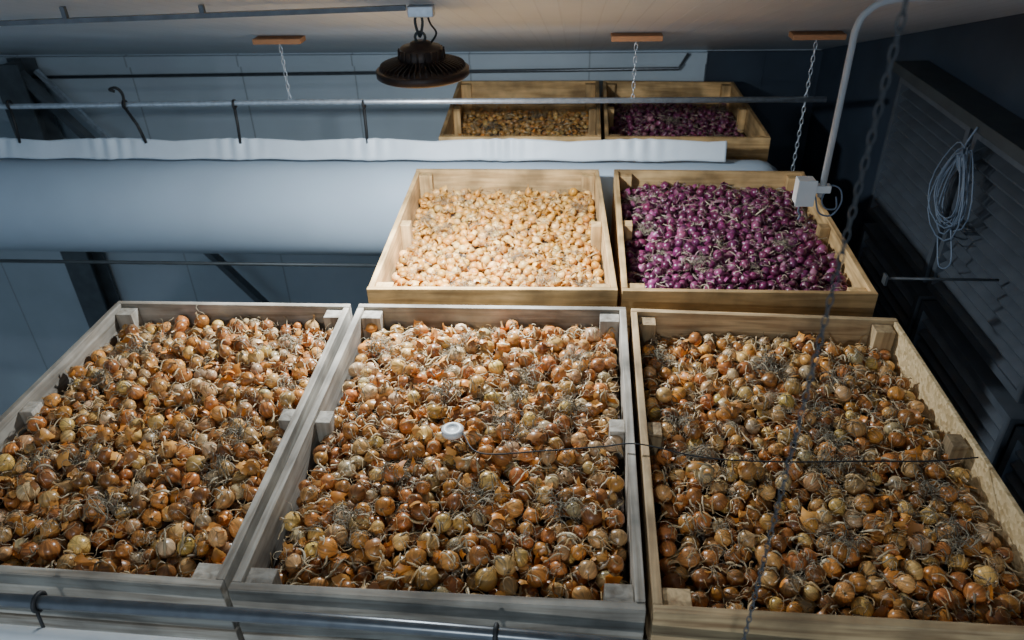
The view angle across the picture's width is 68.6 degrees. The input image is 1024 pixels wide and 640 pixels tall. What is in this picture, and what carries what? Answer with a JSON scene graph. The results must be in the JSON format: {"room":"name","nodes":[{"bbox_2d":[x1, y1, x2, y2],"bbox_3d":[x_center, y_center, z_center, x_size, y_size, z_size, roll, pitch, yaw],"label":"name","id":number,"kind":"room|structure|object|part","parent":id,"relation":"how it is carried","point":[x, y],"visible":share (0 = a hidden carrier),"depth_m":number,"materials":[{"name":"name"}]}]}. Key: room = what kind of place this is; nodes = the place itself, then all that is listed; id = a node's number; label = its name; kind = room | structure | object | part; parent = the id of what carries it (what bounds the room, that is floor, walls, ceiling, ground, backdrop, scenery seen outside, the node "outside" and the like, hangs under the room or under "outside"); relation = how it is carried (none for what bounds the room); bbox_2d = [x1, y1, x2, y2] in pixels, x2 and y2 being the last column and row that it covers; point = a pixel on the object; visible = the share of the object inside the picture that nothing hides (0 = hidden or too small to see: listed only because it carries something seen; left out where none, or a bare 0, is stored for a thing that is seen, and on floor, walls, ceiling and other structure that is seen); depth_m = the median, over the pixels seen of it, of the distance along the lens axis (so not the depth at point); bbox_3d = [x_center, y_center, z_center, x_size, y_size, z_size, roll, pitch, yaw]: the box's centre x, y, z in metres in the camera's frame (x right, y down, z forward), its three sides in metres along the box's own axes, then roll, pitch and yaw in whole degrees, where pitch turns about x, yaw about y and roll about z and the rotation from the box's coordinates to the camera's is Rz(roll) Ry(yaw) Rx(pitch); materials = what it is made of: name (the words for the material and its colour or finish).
{"room":"farm building","nodes":[
{"label":"farm building","id":0,"kind":"room"},
{"bbox_2d":[0,49,821,415],"bbox_3d":[-1.983,-0.755,8.220,9.900,5.000,0.150,1,32,4],"label":"wall","id":1,"kind":"structure","parent":0,"point":[42,316],"depth_m":7.50,"materials":[{"name":"paint"}]},
{"bbox_2d":[0,51,707,67],"bbox_3d":[-2.613,-2.446,7.087,8.750,0.100,0.049,1,32,4],"label":"trim","id":2,"kind":"structure","parent":1,"relation":"attached to","point":[696,57],"depth_m":6.99,"materials":[{"name":"black metal"}]},
{"bbox_2d":[31,53,689,78],"bbox_3d":[-2.695,-2.368,7.068,8.594,0.224,0.032,1,32,4],"label":"pipe","id":3,"kind":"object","parent":1,"relation":"attached to","point":[687,54],"depth_m":7.01,"materials":[{"name":"grey metal"}]},
{"bbox_2d":[701,50,822,170],"bbox_3d":[2.300,-0.442,7.902,1.000,4.605,0.056,1,32,4],"label":"wall","id":4,"kind":"structure","parent":1,"relation":"attached to","point":[756,73],"depth_m":6.80,"materials":[{"name":"paint"}]},
{"bbox_2d":[0,0,1023,54],"bbox_3d":[-2.518,-1.117,2.252,10.050,2.867,9.900,1,32,4],"label":"ceiling","id":5,"kind":"structure","parent":0,"point":[460,25],"depth_m":4.17,"materials":[{"name":"white paint"}]},
{"bbox_2d":[0,4,405,25],"bbox_3d":[-3.815,-1.308,3.437,6.770,0.196,0.024,1,32,4],"label":"rail","id":6,"kind":"object","parent":5,"relation":"hanging from","point":[65,19],"depth_m":3.20,"materials":[{"name":"grey metal"}]},
{"bbox_2d":[376,4,469,87],"bbox_3d":[-0.396,-1.204,3.249,0.410,0.295,0.410,1,32,4],"label":"lamp","id":7,"kind":"object","parent":5,"relation":"hanging from","point":[419,63],"visible":1,"depth_m":3.20,"materials":[{"name":"metal"}]},
{"bbox_3d":[-0.342,-1.243,3.226,0.039,0.120,0.020,1,32,4],"label":"power cord","id":8,"kind":"part","parent":7,"relation":"part of","materials":[{"name":"black rubber"}]},
{"bbox_2d":[0,31,846,170],"bbox_3d":[-2.538,-1.484,5.228,9.230,0.905,0.138,1,32,4],"label":"pipe rail","id":9,"kind":"object","parent":5,"relation":"hanging from","point":[794,35],"depth_m":5.17,"materials":[{"name":"metal"}]},
{"bbox_3d":[-2.798,-1.226,5.369,8.500,0.145,0.061,1,32,4],"label":"tarpaulin strip","id":10,"kind":"part","parent":9,"relation":"part of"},
{"bbox_2d":[741,0,908,639],"bbox_3d":[0.504,0.424,1.468,0.051,2.496,0.012,1,32,4],"label":"chain","id":11,"kind":"object","parent":5,"relation":"hanging from","point":[903,11],"visible":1,"depth_m":1.16,"materials":[{"name":"metal"}]},
{"bbox_2d":[800,13,1023,256],"bbox_3d":[2.460,0.761,2.897,0.150,7.900,9.750,1,32,4],"label":"wall","id":12,"kind":"structure","parent":0,"point":[987,56],"depth_m":5.45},
{"bbox_2d":[792,0,945,219],"bbox_3d":[1.748,-0.750,2.744,1.289,0.854,0.066,1,32,4],"label":"conduit","id":13,"kind":"object","parent":12,"relation":"attached to","point":[805,190],"visible":1,"depth_m":2.85,"materials":[{"name":"plastic"}]},
{"bbox_3d":[-2.371,4.022,5.493,10.050,0.150,9.900,1,32,4],"label":"floor","id":14,"kind":"structure","parent":0,"visible":0},
{"bbox_2d":[0,58,119,327],"bbox_3d":[-4.653,-0.481,8.282,0.360,4.600,0.330,1,32,4],"label":"column","id":15,"kind":"structure","parent":14,"relation":"on","point":[95,289],"depth_m":7.54,"materials":[{"name":"grey metal"}]},
{"bbox_2d":[33,69,110,137],"bbox_3d":[-4.129,-1.925,7.408,0.832,1.074,0.040,1,32,4],"label":"brace","id":16,"kind":"object","parent":15,"relation":"attached to","point":[48,82],"visible":0.64,"depth_m":7.29,"materials":[{"name":"metal"}]},
{"bbox_2d":[20,70,269,302],"bbox_3d":[-2.924,-0.398,8.147,3.398,4.516,0.100,1,32,4],"label":"brace","id":17,"kind":"object","parent":14,"relation":"on","point":[37,90],"visible":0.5,"depth_m":7.32,"materials":[{"name":"grey paint"}]},
{"bbox_2d":[0,590,640,639],"bbox_3d":[-0.390,2.672,3.183,5.406,4.500,0.108,1,32,4],"label":"guard rail","id":18,"kind":"object","parent":14,"relation":"on","point":[40,601],"visible":1,"depth_m":2.05,"materials":[{"name":"grey metal"}]},
{"bbox_3d":[-0.444,0.936,2.057,5.402,0.236,0.055,1,32,4],"label":"rail","id":19,"kind":"part","parent":18,"relation":"part of","materials":[{"name":"white plastic"}]},
{"bbox_2d":[856,61,1023,512],"bbox_3d":[2.358,1.427,4.545,0.280,5.020,3.400,1,32,4],"label":"louvres","id":20,"kind":"object","parent":14,"relation":"on","point":[969,335],"depth_m":3.90,"materials":[{"name":"metal"}]},
{"bbox_2d":[881,273,998,285],"bbox_3d":[2.015,-0.188,3.530,0.515,0.050,0.040,1,32,4],"label":"wall bracket","id":21,"kind":"object","parent":20,"relation":"attached to","point":[885,278],"visible":1,"depth_m":3.52,"materials":[{"name":"grey metal"}]},
{"bbox_3d":[2.248,-0.639,3.844,0.061,0.717,0.447,3,32,7],"label":"cable coil","id":22,"kind":"part","parent":20,"relation":"part of","materials":[{"name":"grey rubber"}]},
{"bbox_3d":[-1.279,3.588,4.949,1.174,1.091,1.599,1,32,4],"label":"wooden crate","id":23,"kind":"object","parent":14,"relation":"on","visible":0},
{"bbox_3d":[-1.305,2.658,4.363,1.174,1.091,1.599,1,32,4],"label":"wooden crate","id":24,"kind":"object","parent":23,"relation":"on","visible":0},
{"bbox_3d":[-1.332,1.728,3.776,1.174,1.091,1.599,1,32,4],"label":"wooden crate","id":25,"kind":"object","parent":24,"relation":"on","visible":0},
{"bbox_2d":[0,301,352,639],"bbox_3d":[-1.359,0.797,3.189,1.174,1.091,1.599,1,32,4],"label":"wooden crate","id":26,"kind":"object","parent":25,"relation":"on","point":[209,584],"visible":0.21,"depth_m":2.42,"materials":[{"name":"brown wood"}]},
{"bbox_2d":[0,305,333,577],"bbox_3d":[-1.369,0.439,2.963,1.105,0.298,1.528,1,32,4],"label":"pile","id":27,"kind":"object","parent":26,"relation":"in","point":[157,452],"visible":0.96,"depth_m":2.79,"materials":[{"name":"orange food"}]},
{"bbox_3d":[-0.067,3.609,4.859,1.243,1.093,1.624,1,32,4],"label":"wooden crate","id":28,"kind":"object","parent":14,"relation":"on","visible":0},
{"bbox_3d":[-0.094,2.678,4.273,1.243,1.093,1.624,1,32,4],"label":"wooden crate","id":29,"kind":"object","parent":28,"relation":"on","visible":0},
{"bbox_3d":[-0.120,1.748,3.686,1.243,1.093,1.624,1,32,4],"label":"wooden crate","id":30,"kind":"object","parent":29,"relation":"on","visible":0},
{"bbox_2d":[228,304,645,639],"bbox_3d":[-0.147,0.818,3.099,1.244,1.093,1.624,1,32,4],"label":"wooden crate","id":31,"kind":"object","parent":30,"relation":"on","point":[621,613],"visible":0.37,"depth_m":2.27,"materials":[{"name":"brown wood"}]},
{"bbox_2d":[270,319,627,600],"bbox_3d":[-0.151,0.462,2.869,1.184,0.293,1.563,1,32,4],"label":"pile","id":32,"kind":"object","parent":31,"relation":"in","point":[387,502],"visible":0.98,"depth_m":2.66,"materials":[{"name":"orange food"}]},
{"bbox_2d":[441,422,978,462],"bbox_3d":[0.654,0.440,2.634,1.842,0.046,0.183,1,32,4],"label":"sensor","id":33,"kind":"object","parent":32,"relation":"on","point":[452,430],"visible":1,"depth_m":2.62,"materials":[{"name":"white plastic"}]},
{"bbox_3d":[1.135,3.643,4.751,1.183,1.092,1.626,1,32,4],"label":"wooden crate","id":34,"kind":"object","parent":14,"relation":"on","visible":0},
{"bbox_3d":[1.108,2.713,4.164,1.183,1.092,1.626,1,32,4],"label":"wooden crate","id":35,"kind":"object","parent":34,"relation":"on","visible":0},
{"bbox_3d":[1.082,1.783,3.578,1.183,1.092,1.626,1,32,4],"label":"wooden crate","id":36,"kind":"object","parent":35,"relation":"on","visible":0},
{"bbox_2d":[628,308,1023,639],"bbox_3d":[1.055,0.853,2.991,1.183,1.092,1.626,1,32,4],"label":"wooden crate","id":37,"kind":"object","parent":36,"relation":"on","point":[670,613],"visible":0.27,"depth_m":2.53,"materials":[{"name":"brown wood"}]},
{"bbox_2d":[641,331,1023,625],"bbox_3d":[1.052,0.496,2.763,1.127,0.274,1.559,1,32,4],"label":"pile","id":38,"kind":"object","parent":37,"relation":"in","point":[899,540],"visible":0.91,"depth_m":2.54,"materials":[{"name":"orange food"}]},
{"bbox_3d":[0.025,2.683,6.323,1.265,1.092,1.617,1,32,4],"label":"wooden crate","id":39,"kind":"object","parent":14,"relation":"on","visible":0},
{"bbox_3d":[-0.001,1.753,5.736,1.265,1.092,1.617,1,32,4],"label":"wooden crate","id":40,"kind":"object","parent":39,"relation":"on","visible":0},
{"bbox_3d":[-0.028,0.823,5.150,1.265,1.092,1.617,1,32,4],"label":"wooden crate","id":41,"kind":"object","parent":40,"relation":"on","visible":0},
{"bbox_2d":[367,169,617,306],"bbox_3d":[-0.054,-0.107,4.563,1.265,1.092,1.617,1,32,4],"label":"wooden crate","id":42,"kind":"object","parent":41,"relation":"on","point":[381,289],"visible":0.28,"depth_m":4.15,"materials":[{"name":"brown wood"}]},
{"bbox_2d":[391,184,604,286],"bbox_3d":[-0.063,-0.440,4.370,1.194,0.239,1.589,1,32,4],"label":"onions","id":43,"kind":"object","parent":42,"relation":"in","point":[461,239],"visible":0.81,"depth_m":4.32,"materials":[{"name":"beige food"}]},
{"bbox_3d":[1.286,2.701,6.239,1.222,1.091,1.582,1,32,4],"label":"wooden crate","id":44,"kind":"object","parent":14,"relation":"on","visible":0},
{"bbox_3d":[1.260,1.771,5.653,1.222,1.091,1.582,1,32,4],"label":"wooden crate","id":45,"kind":"object","parent":44,"relation":"on","visible":0},
{"bbox_3d":[1.233,0.841,5.066,1.222,1.091,1.582,1,32,4],"label":"wooden crate","id":46,"kind":"object","parent":45,"relation":"on","visible":0},
{"bbox_2d":[610,169,877,342],"bbox_3d":[1.207,-0.090,4.480,1.222,1.091,1.582,1,32,4],"label":"wooden crate","id":47,"kind":"object","parent":46,"relation":"on","point":[860,297],"visible":0.16,"depth_m":3.64,"materials":[{"name":"brown wood"}]},
{"bbox_2d":[620,181,847,290],"bbox_3d":[1.193,-0.447,4.245,1.156,0.241,1.530,1,32,4],"label":"onions","id":48,"kind":"object","parent":47,"relation":"in","point":[683,237],"visible":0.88,"depth_m":4.14,"materials":[{"name":"purple food"}]},
{"bbox_3d":[0.179,1.491,8.204,1.276,1.094,1.572,1,32,4],"label":"wooden crate","id":49,"kind":"object","parent":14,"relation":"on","visible":0},
{"bbox_3d":[0.152,0.561,7.618,1.276,1.094,1.572,1,32,4],"label":"wooden crate","id":50,"kind":"object","parent":49,"relation":"on","visible":0},
{"bbox_3d":[0.126,-0.369,7.031,1.276,1.094,1.572,1,32,4],"label":"wooden crate","id":51,"kind":"object","parent":50,"relation":"on","visible":0},
{"bbox_2d":[439,81,600,141],"bbox_3d":[0.099,-1.299,6.445,1.276,1.094,1.572,1,32,4],"label":"wooden crate","id":52,"kind":"object","parent":51,"relation":"on","point":[452,125],"visible":0.22,"depth_m":6.81,"materials":[{"name":"brown wood"}]},
{"bbox_2d":[458,105,590,135],"bbox_3d":[0.093,-1.537,6.295,1.200,0.216,1.503,1,32,4],"label":"onions","id":53,"kind":"object","parent":52,"relation":"in","point":[496,122],"visible":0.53,"depth_m":6.55,"materials":[{"name":"food"}]},
{"bbox_3d":[1.411,1.523,8.100,1.172,1.093,1.572,1,32,4],"label":"wooden crate","id":54,"kind":"object","parent":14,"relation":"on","visible":0},
{"bbox_3d":[1.385,0.593,7.513,1.172,1.093,1.572,1,32,4],"label":"wooden crate","id":55,"kind":"object","parent":54,"relation":"on","visible":0},
{"bbox_3d":[1.358,-0.337,6.926,1.172,1.093,1.572,1,32,4],"label":"wooden crate","id":56,"kind":"object","parent":55,"relation":"on","visible":0},
{"bbox_2d":[601,81,770,161],"bbox_3d":[1.332,-1.268,6.340,1.172,1.093,1.572,1,32,4],"label":"wooden crate","id":57,"kind":"object","parent":56,"relation":"on","point":[755,144],"visible":0.22,"depth_m":6.17,"materials":[{"name":"brown wood"}]},
{"bbox_2d":[607,103,744,136],"bbox_3d":[1.335,-1.550,6.159,1.126,0.240,1.503,1,32,4],"label":"onions","id":58,"kind":"object","parent":57,"relation":"in","point":[639,119],"visible":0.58,"depth_m":6.23,"materials":[{"name":"purple food"}]},
{"bbox_3d":[-7.402,0.515,3.732,0.150,7.900,9.900,1,32,4],"label":"wall","id":59,"kind":"structure","parent":0,"visible":0},
{"bbox_2d":[0,259,376,266],"bbox_3d":[-3.895,-0.456,5.789,6.480,0.048,0.028,1,32,4],"label":"support rail","id":60,"kind":"object","parent":59,"relation":"attached to","point":[1,260],"visible":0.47,"depth_m":5.66,"materials":[{"name":"metal"}]},
{"bbox_2d":[0,158,777,255],"bbox_3d":[-2.598,-0.858,5.655,8.970,0.734,0.600,1,32,4],"label":"tube","id":61,"kind":"object","parent":60,"relation":"on","point":[343,207],"visible":0.53,"depth_m":5.36,"materials":[{"name":"white plastic fabric"}]}
]}

